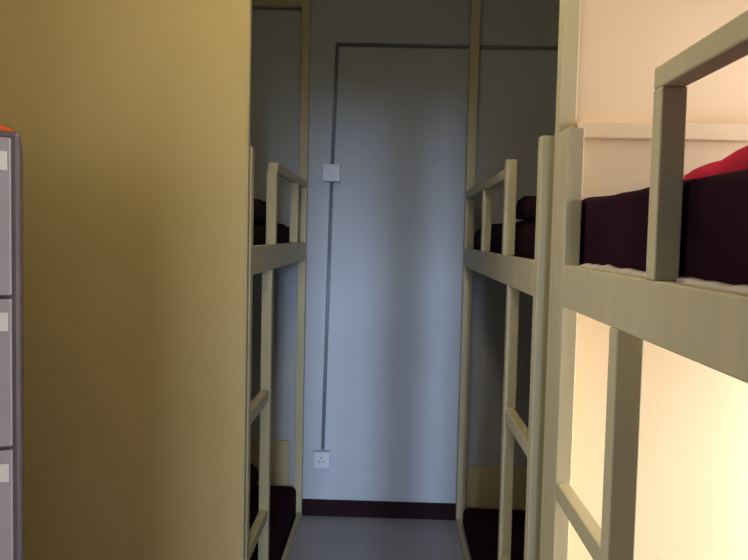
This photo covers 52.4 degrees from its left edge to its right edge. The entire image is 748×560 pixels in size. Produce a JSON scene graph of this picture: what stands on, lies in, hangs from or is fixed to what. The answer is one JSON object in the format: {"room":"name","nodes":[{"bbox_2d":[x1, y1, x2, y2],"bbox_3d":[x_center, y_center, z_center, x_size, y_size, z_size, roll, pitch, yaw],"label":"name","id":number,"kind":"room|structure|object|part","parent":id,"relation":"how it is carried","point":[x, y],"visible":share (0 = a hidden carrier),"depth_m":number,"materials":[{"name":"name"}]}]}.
{"room":"dormitory","nodes":[
{"label":"dormitory","id":0,"kind":"room"},
{"bbox_2d":[287,515,471,559],"bbox_3d":[-0.181,1.556,1.569,3.280,0.100,5.740,1,3,1],"label":"floor","id":1,"kind":"structure","parent":0,"point":[316,537],"depth_m":4.00,"materials":[{"name":"grey plastic"}]},
{"bbox_2d":[0,131,24,559],"bbox_3d":[-1.213,0.520,2.151,0.400,1.852,0.422,0,4,-24],"label":"locker","id":2,"kind":"object","parent":1,"relation":"on","point":[11,150],"visible":1,"depth_m":2.03,"materials":[{"name":"grey metal"}]},
{"bbox_3d":[-1.123,-0.166,1.939,0.358,0.414,0.018,0,4,-24],"label":"door","id":3,"kind":"part","parent":2,"relation":"part of","materials":[{"name":"grey metal"}]},
{"bbox_3d":[-1.142,0.656,1.988,0.358,0.401,0.018,0,4,-24],"label":"door","id":4,"kind":"part","parent":2,"relation":"part of","materials":[{"name":"grey metal"}]},
{"bbox_3d":[-1.132,0.248,1.964,0.358,0.396,0.018,0,4,-24],"label":"door","id":5,"kind":"part","parent":2,"relation":"part of","materials":[{"name":"grey metal"}]},
{"bbox_2d":[0,124,14,131],"bbox_3d":[-1.136,-0.424,2.117,0.190,0.039,0.180,1,3,1],"label":"folded cloth","id":6,"kind":"object","parent":2,"relation":"on","point":[2,127],"visible":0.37,"depth_m":2.15,"materials":[{"name":"orange fabric"}]},
{"bbox_2d":[0,0,251,559],"bbox_3d":[-1.039,-0.074,2.539,1.242,3.000,0.029,1,3,1],"label":"wall","id":7,"kind":"structure","parent":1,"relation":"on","point":[131,118],"depth_m":2.52,"materials":[{"name":"beige paint"}]},
{"bbox_3d":[-0.421,-0.059,2.525,0.006,3.000,0.029,1,3,1],"label":"edge trim","id":8,"kind":"part","parent":7,"relation":"part of","materials":[{"name":"beige paint"}]},
{"bbox_2d":[249,486,295,559],"bbox_3d":[-0.868,1.278,3.503,0.825,0.192,1.560,1,3,1],"label":"mattress","id":9,"kind":"object","parent":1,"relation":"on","point":[282,499],"visible":0.2,"depth_m":3.88,"materials":[{"name":"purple fabric"}]},
{"bbox_2d":[250,464,257,493],"bbox_3d":[-0.916,1.051,4.103,0.530,0.174,0.320,1,3,1],"label":"pillow","id":10,"kind":"object","parent":9,"relation":"on","point":[253,470],"visible":0.09,"depth_m":4.15,"materials":[{"name":"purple fabric"}]},
{"bbox_2d":[245,0,310,559],"bbox_3d":[-0.852,-0.072,3.410,0.915,2.900,1.683,1,3,1],"label":"bunk bed","id":11,"kind":"object","parent":1,"relation":"on","point":[271,458],"visible":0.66,"depth_m":3.39,"materials":[{"name":"beige paint"}]},
{"bbox_3d":[-0.449,0.493,2.613,0.045,1.885,0.045,1,3,1],"label":"post","id":12,"kind":"part","parent":11,"relation":"part of","materials":[{"name":"beige paint"}]},
{"bbox_3d":[-0.676,1.032,4.305,0.400,0.260,0.018,1,3,1],"label":"headboard","id":13,"kind":"part","parent":11,"relation":"part of","materials":[{"name":"beige paint"}]},
{"bbox_2d":[253,221,289,244],"bbox_3d":[-0.857,-0.189,3.412,0.820,0.194,1.550,1,3,1],"label":"mattress","id":14,"kind":"object","parent":11,"relation":"on","point":[259,228],"visible":0.06,"depth_m":3.22,"materials":[{"name":"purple fabric"}]},
{"bbox_2d":[253,198,265,221],"bbox_3d":[-0.843,-0.307,3.044,0.760,0.118,0.830,1,3,1],"label":"blanket","id":15,"kind":"object","parent":14,"relation":"on","point":[259,205],"visible":0.05,"depth_m":3.11,"materials":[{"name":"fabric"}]},
{"bbox_3d":[-0.416,-0.294,3.099,0.040,0.296,0.040,1,3,1],"label":"guard post","id":16,"kind":"part","parent":11,"relation":"part of","materials":[{"name":"beige paint"}]},
{"bbox_3d":[-0.801,-1.516,4.133,0.825,0.060,0.045,1,3,1],"label":"rail","id":17,"kind":"part","parent":11,"relation":"part of","materials":[{"name":"beige paint"}]},
{"bbox_3d":[-0.399,-0.492,3.634,0.040,0.037,1.051,1,3,1],"label":"guard rail","id":18,"kind":"part","parent":11,"relation":"part of","materials":[{"name":"beige paint"}]},
{"bbox_3d":[-0.399,-0.335,3.808,0.040,0.296,0.040,1,3,1],"label":"guard post","id":19,"kind":"part","parent":11,"relation":"part of","materials":[{"name":"beige paint"}]},
{"bbox_3d":[-0.398,-0.108,4.205,0.045,2.900,0.045,1,3,1],"label":"post","id":20,"kind":"part","parent":11,"relation":"part of","materials":[{"name":"beige paint"}]},
{"bbox_2d":[463,508,525,559],"bbox_3d":[0.877,1.378,3.216,0.810,0.107,2.040,1,3,1],"label":"mattress","id":21,"kind":"object","parent":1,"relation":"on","point":[481,526],"visible":0.43,"depth_m":3.89,"materials":[{"name":"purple fabric"}]},
{"bbox_2d":[455,0,554,559],"bbox_3d":[0.915,-0.059,3.124,0.898,2.990,2.168,1,3,1],"label":"bunk bed","id":22,"kind":"object","parent":1,"relation":"on","point":[507,487],"visible":0.66,"depth_m":2.60,"materials":[{"name":"beige paint"}]},
{"bbox_3d":[0.517,-0.131,4.179,0.050,2.990,0.050,1,3,1],"label":"post","id":23,"kind":"part","parent":22,"relation":"part of","materials":[{"name":"beige paint"}]},
{"bbox_3d":[0.502,-0.419,3.423,0.040,0.037,1.426,1,3,1],"label":"guard rail","id":24,"kind":"part","parent":22,"relation":"part of","materials":[{"name":"beige paint"}]},
{"bbox_3d":[0.496,-0.261,3.359,0.040,0.270,0.040,1,3,1],"label":"guard post","id":25,"kind":"part","parent":22,"relation":"part of","materials":[{"name":"beige paint"}]},
{"bbox_3d":[0.746,1.191,4.279,0.450,0.280,0.018,1,3,1],"label":"headboard","id":26,"kind":"part","parent":22,"relation":"part of","materials":[{"name":"beige paint"}]},
{"bbox_2d":[474,220,535,259],"bbox_3d":[0.919,-0.142,3.125,0.795,0.215,2.040,1,3,1],"label":"mattress","id":27,"kind":"object","parent":22,"relation":"on","point":[524,230],"visible":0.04,"depth_m":2.71,"materials":[{"name":"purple fabric"}]},
{"bbox_2d":[516,196,536,219],"bbox_3d":[0.894,-0.256,2.483,0.740,0.121,0.770,1,3,1],"label":"blanket","id":28,"kind":"object","parent":27,"relation":"on","point":[526,206],"visible":0.12,"depth_m":2.67,"materials":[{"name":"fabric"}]},
{"bbox_3d":[0.481,-0.256,2.699,0.040,0.337,0.040,1,3,1],"label":"guard post","id":29,"kind":"part","parent":22,"relation":"part of","materials":[{"name":"beige paint"}]},
{"bbox_3d":[0.453,0.549,2.110,0.050,1.875,0.050,1,3,1],"label":"post","id":30,"kind":"part","parent":22,"relation":"part of","materials":[{"name":"beige paint"}]},
{"bbox_2d":[539,0,747,559],"bbox_3d":[0.930,0.007,1.929,0.950,3.000,0.075,1,3,1],"label":"wall","id":31,"kind":"structure","parent":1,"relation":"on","point":[692,486],"depth_m":1.95,"materials":[{"name":"beige paint"}]},
{"bbox_3d":[0.478,-0.005,1.957,0.045,3.000,0.040,1,3,1],"label":"corner post","id":32,"kind":"part","parent":31,"relation":"part of","materials":[{"name":"beige paint"}]},
{"bbox_2d":[543,10,747,559],"bbox_3d":[0.867,0.628,0.927,0.900,1.875,2.060,1,3,1],"label":"bunk bed","id":33,"kind":"object","parent":1,"relation":"on","point":[708,327],"visible":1,"depth_m":1.38,"materials":[{"name":"beige paint"}]},
{"bbox_3d":[0.460,0.566,1.911,0.039,1.865,0.110,1,3,1],"label":"post","id":34,"kind":"part","parent":33,"relation":"part of","materials":[{"name":"beige paint"}]},
{"bbox_2d":[579,263,747,293],"bbox_3d":[0.472,0.031,0.927,0.017,0.050,1.770,1,3,1],"label":"sheet","id":35,"kind":"object","parent":33,"relation":"on","point":[743,289],"visible":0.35,"depth_m":1.15,"materials":[{"name":"white fabric"}]},
{"bbox_2d":[580,169,747,284],"bbox_3d":[0.877,-0.026,0.944,0.792,0.236,1.930,1,3,1],"label":"mattress","id":36,"kind":"object","parent":33,"relation":"on","point":[714,219],"visible":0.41,"depth_m":1.17,"materials":[{"name":"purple fabric"}]},
{"bbox_2d":[683,146,747,179],"bbox_3d":[0.918,-0.203,0.993,0.660,0.125,0.950,1,3,1],"label":"blanket","id":37,"kind":"object","parent":36,"relation":"on","point":[738,160],"visible":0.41,"depth_m":1.29,"materials":[{"name":"fabric"}]},
{"bbox_3d":[0.462,-0.150,1.202,0.040,0.302,0.040,1,3,1],"label":"guard post","id":38,"kind":"part","parent":33,"relation":"part of","materials":[{"name":"beige paint"}]},
{"bbox_3d":[0.450,-0.281,0.553,0.040,0.035,1.321,1,3,1],"label":"guard rail","id":39,"kind":"part","parent":33,"relation":"part of","materials":[{"name":"beige paint"}]},
{"bbox_2d":[250,0,559,502],"bbox_3d":[-0.077,-0.156,4.291,3.280,3.000,0.100,1,3,1],"label":"wall","id":40,"kind":"structure","parent":0,"point":[397,242],"depth_m":4.23,"materials":[{"name":"blue paint"}]},
{"bbox_2d":[313,450,330,468],"bbox_3d":[-0.295,1.011,4.290,0.096,0.095,0.052,1,3,1],"label":"power socket","id":41,"kind":"object","parent":40,"relation":"attached to","point":[321,458],"visible":1,"depth_m":4.27,"materials":[{"name":"white plastic"}]},
{"bbox_2d":[322,164,340,181],"bbox_3d":[-0.234,-0.590,4.192,0.100,0.098,0.055,1,3,1],"label":"switch box","id":42,"kind":"object","parent":40,"relation":"attached to","point":[330,172],"visible":1,"depth_m":4.17,"materials":[{"name":"white plastic"}]},
{"bbox_2d":[302,499,465,519],"bbox_3d":[-0.111,1.298,4.319,3.080,0.092,0.018,1,3,1],"label":"baseboard","id":43,"kind":"structure","parent":40,"relation":"attached to","point":[310,507],"depth_m":4.31,"materials":[{"name":"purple paint"}]},
{"bbox_2d":[321,43,557,448],"bbox_3d":[0.539,-0.153,4.215,1.626,2.261,0.020,1,3,1],"label":"conduit pipe","id":44,"kind":"object","parent":40,"relation":"attached to","point":[337,44],"visible":0.94,"depth_m":4.19,"materials":[{"name":"grey plastic"}]}
]}

